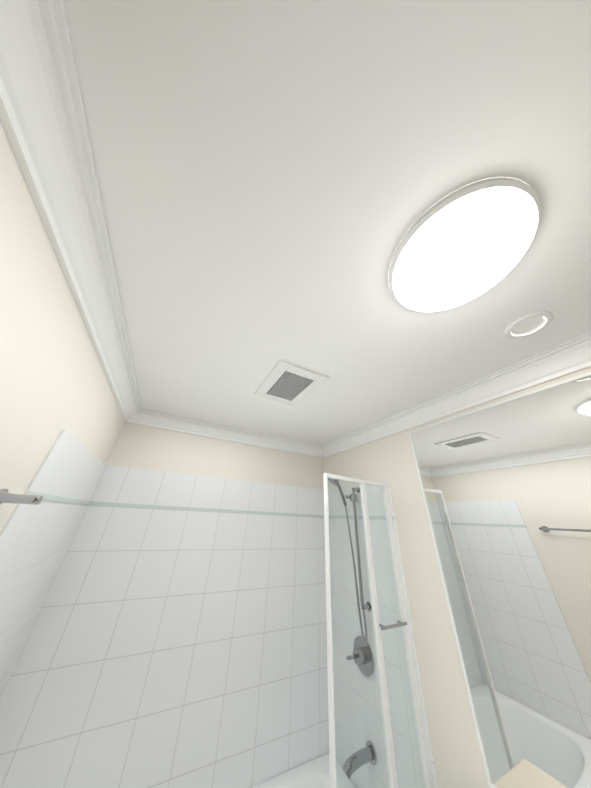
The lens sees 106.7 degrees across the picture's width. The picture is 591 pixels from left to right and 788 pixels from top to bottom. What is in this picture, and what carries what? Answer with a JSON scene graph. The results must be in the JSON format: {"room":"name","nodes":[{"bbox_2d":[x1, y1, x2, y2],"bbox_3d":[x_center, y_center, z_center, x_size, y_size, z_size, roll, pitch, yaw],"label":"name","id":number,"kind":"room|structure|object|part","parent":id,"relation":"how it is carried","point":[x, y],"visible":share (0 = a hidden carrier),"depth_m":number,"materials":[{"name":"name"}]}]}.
{"room":"bathroom","nodes":[
{"label":"bathroom","id":0,"kind":"room"},
{"bbox_2d":[0,120,127,532],"bbox_3d":[-0.818,0.763,0.339,0.002,2.290,1.550,17,-33,-23],"label":"wall","id":1,"kind":"structure","parent":0,"point":[54,382],"depth_m":0.57,"materials":[{"name":"beige paint"}]},
{"bbox_2d":[0,489,42,504],"bbox_3d":[-0.590,0.150,0.346,0.084,0.044,0.654,17,-33,-23],"label":"towel rail","id":2,"kind":"object","parent":1,"relation":"attached to","point":[6,496],"visible":1,"depth_m":0.55,"materials":[{"name":"silver metal"}]},
{"bbox_2d":[0,429,105,696],"bbox_3d":[-1.026,1.109,0.582,0.006,1.915,0.734,17,-33,-23],"label":"wall tiles","id":3,"kind":"structure","parent":1,"relation":"attached to","point":[35,541],"depth_m":0.85,"materials":[{"name":"white tile"}]},
{"bbox_2d":[26,491,89,504],"bbox_3d":[-0.992,0.461,0.954,0.002,0.020,0.734,17,-33,-23],"label":"strip","id":4,"kind":"object","parent":3,"relation":"attached to","point":[48,497],"visible":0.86,"depth_m":0.88,"materials":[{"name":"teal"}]},
{"bbox_2d":[0,0,143,423],"bbox_3d":[-0.729,-0.189,0.881,0.075,0.092,1.655,17,-33,-23],"label":"crown molding","id":5,"kind":"structure","parent":1,"relation":"attached to","point":[42,118],"depth_m":0.42,"materials":[{"name":"white paint"}]},
{"bbox_2d":[108,423,323,489],"bbox_3d":[-0.490,1.314,1.275,1.600,2.290,0.002,17,-33,-23],"label":"wall","id":6,"kind":"structure","parent":0,"point":[141,446],"depth_m":1.65,"materials":[{"name":"beige paint"}]},
{"bbox_2d":[0,465,328,787],"bbox_3d":[-0.488,1.478,1.183,1.620,1.915,0.006,17,-33,-23],"label":"wall tiles","id":7,"kind":"structure","parent":6,"relation":"attached to","point":[164,648],"depth_m":1.19,"materials":[{"name":"white tile"}]},
{"bbox_2d":[89,501,323,517],"bbox_3d":[-0.455,0.828,1.551,1.608,0.020,0.002,17,-33,-23],"label":"strip","id":8,"kind":"object","parent":7,"relation":"attached to","point":[187,508],"visible":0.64,"depth_m":1.46,"materials":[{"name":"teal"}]},
{"bbox_2d":[138,409,323,457],"bbox_3d":[-0.410,0.351,1.798,1.440,0.092,0.075,17,-33,-23],"label":"crown molding","id":9,"kind":"structure","parent":6,"relation":"attached to","point":[151,418],"depth_m":1.73,"materials":[{"name":"white paint"}]},
{"bbox_2d":[63,0,590,445],"bbox_3d":[-0.037,-0.457,0.450,2.420,0.001,3.200,17,-33,-23],"label":"ceiling","id":10,"kind":"structure","parent":0,"point":[277,179],"depth_m":0.46,"materials":[{"name":"paint"}]},
{"bbox_2d":[254,360,328,405],"bbox_3d":[-0.036,-0.038,1.170,0.265,0.012,0.360,17,-33,-23],"label":"ceiling vent","id":11,"kind":"object","parent":10,"relation":"in","point":[284,382],"visible":0.98,"depth_m":1.14,"materials":[{"name":"white plastic"}]},
{"bbox_2d":[388,177,541,312],"bbox_3d":[0.419,-0.332,0.570,0.324,0.060,0.324,17,-33,-23],"label":"ceiling light","id":12,"kind":"object","parent":10,"relation":"attached to","point":[464,250],"visible":0.98,"depth_m":0.51,"materials":[{"name":"white plastic"}]},
{"bbox_2d":[504,311,552,338],"bbox_3d":[0.803,-0.240,0.762,0.122,0.020,0.122,17,-33,-23],"label":"recessed light","id":13,"kind":"object","parent":10,"relation":"in","point":[547,316],"visible":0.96,"depth_m":0.75,"materials":[{"name":"white plastic"}]},
{"bbox_2d":[324,367,590,787],"bbox_3d":[0.984,0.856,0.353,0.002,2.290,3.200,17,-33,-23],"label":"wall","id":14,"kind":"structure","parent":0,"point":[458,762],"depth_m":1.04,"materials":[{"name":"beige paint"}]},
{"bbox_2d":[328,481,437,787],"bbox_3d":[0.394,1.539,1.218,0.006,1.915,0.716,17,-33,-23],"label":"wall tiles","id":15,"kind":"structure","parent":14,"relation":"attached to","point":[363,691],"depth_m":1.24,"materials":[{"name":"white tile"}]},
{"bbox_2d":[328,473,371,642],"bbox_3d":[0.328,0.999,1.454,0.211,0.898,0.159,17,-33,-23],"label":"shower rail","id":16,"kind":"object","parent":15,"relation":"attached to","point":[335,482],"visible":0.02,"depth_m":1.42,"materials":[{"name":"silver metal"}]},
{"bbox_2d":[342,741,376,779],"bbox_3d":[0.299,1.752,1.050,0.177,0.072,0.064,17,-33,-23],"label":"spout","id":17,"kind":"object","parent":15,"relation":"attached to","point":[350,760],"depth_m":1.05,"materials":[{"name":"silver metal"}]},
{"bbox_2d":[346,636,373,676],"bbox_3d":[0.336,1.470,1.226,0.124,0.150,0.150,17,-33,-23],"label":"shower mixer","id":18,"kind":"object","parent":15,"relation":"attached to","point":[366,650],"depth_m":1.22,"materials":[{"name":"silver metal"}]},
{"bbox_2d":[329,515,394,519],"bbox_3d":[0.421,0.890,1.587,0.002,0.020,0.716,17,-33,-23],"label":"strip","id":19,"kind":"object","parent":15,"relation":"attached to","point":[361,517],"visible":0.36,"depth_m":1.54,"materials":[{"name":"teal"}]},
{"bbox_2d":[320,331,590,457],"bbox_3d":[0.996,-0.106,0.884,0.075,0.092,3.200,17,-33,-23],"label":"crown molding","id":20,"kind":"structure","parent":14,"relation":"attached to","point":[571,356],"depth_m":1.04,"materials":[{"name":"white paint"}]},
{"bbox_2d":[409,371,590,787],"bbox_3d":[1.002,0.504,0.533,0.010,1.275,1.356,17,-33,-23],"label":"mirror","id":21,"kind":"object","parent":14,"relation":"attached to","point":[506,487],"visible":1,"depth_m":0.81,"materials":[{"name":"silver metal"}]},
{"label":"floor","id":22,"kind":"structure","parent":0,"visible":0},
{"bbox_2d":[252,754,355,787],"bbox_3d":[-0.326,1.914,0.522,1.604,0.517,0.800,17,-33,-23],"label":"bath","id":23,"kind":"object","parent":22,"relation":"on","point":[314,773],"visible":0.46,"depth_m":1.14,"materials":[{"name":"white ceramic"}]},
{"bbox_2d":[323,473,433,787],"bbox_3d":[0.343,1.107,0.972,0.510,1.382,0.070,17,-33,-23],"label":"screen","id":24,"kind":"object","parent":23,"relation":"on","point":[418,718],"visible":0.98,"depth_m":0.98,"materials":[{"name":"white"}]},
{"bbox_3d":[0.471,1.153,1.052,0.179,1.340,0.009,17,-33,-23],"label":"fixed glass","id":25,"kind":"part","parent":24,"relation":"part of","materials":[{"name":"clear glass"}]}
]}

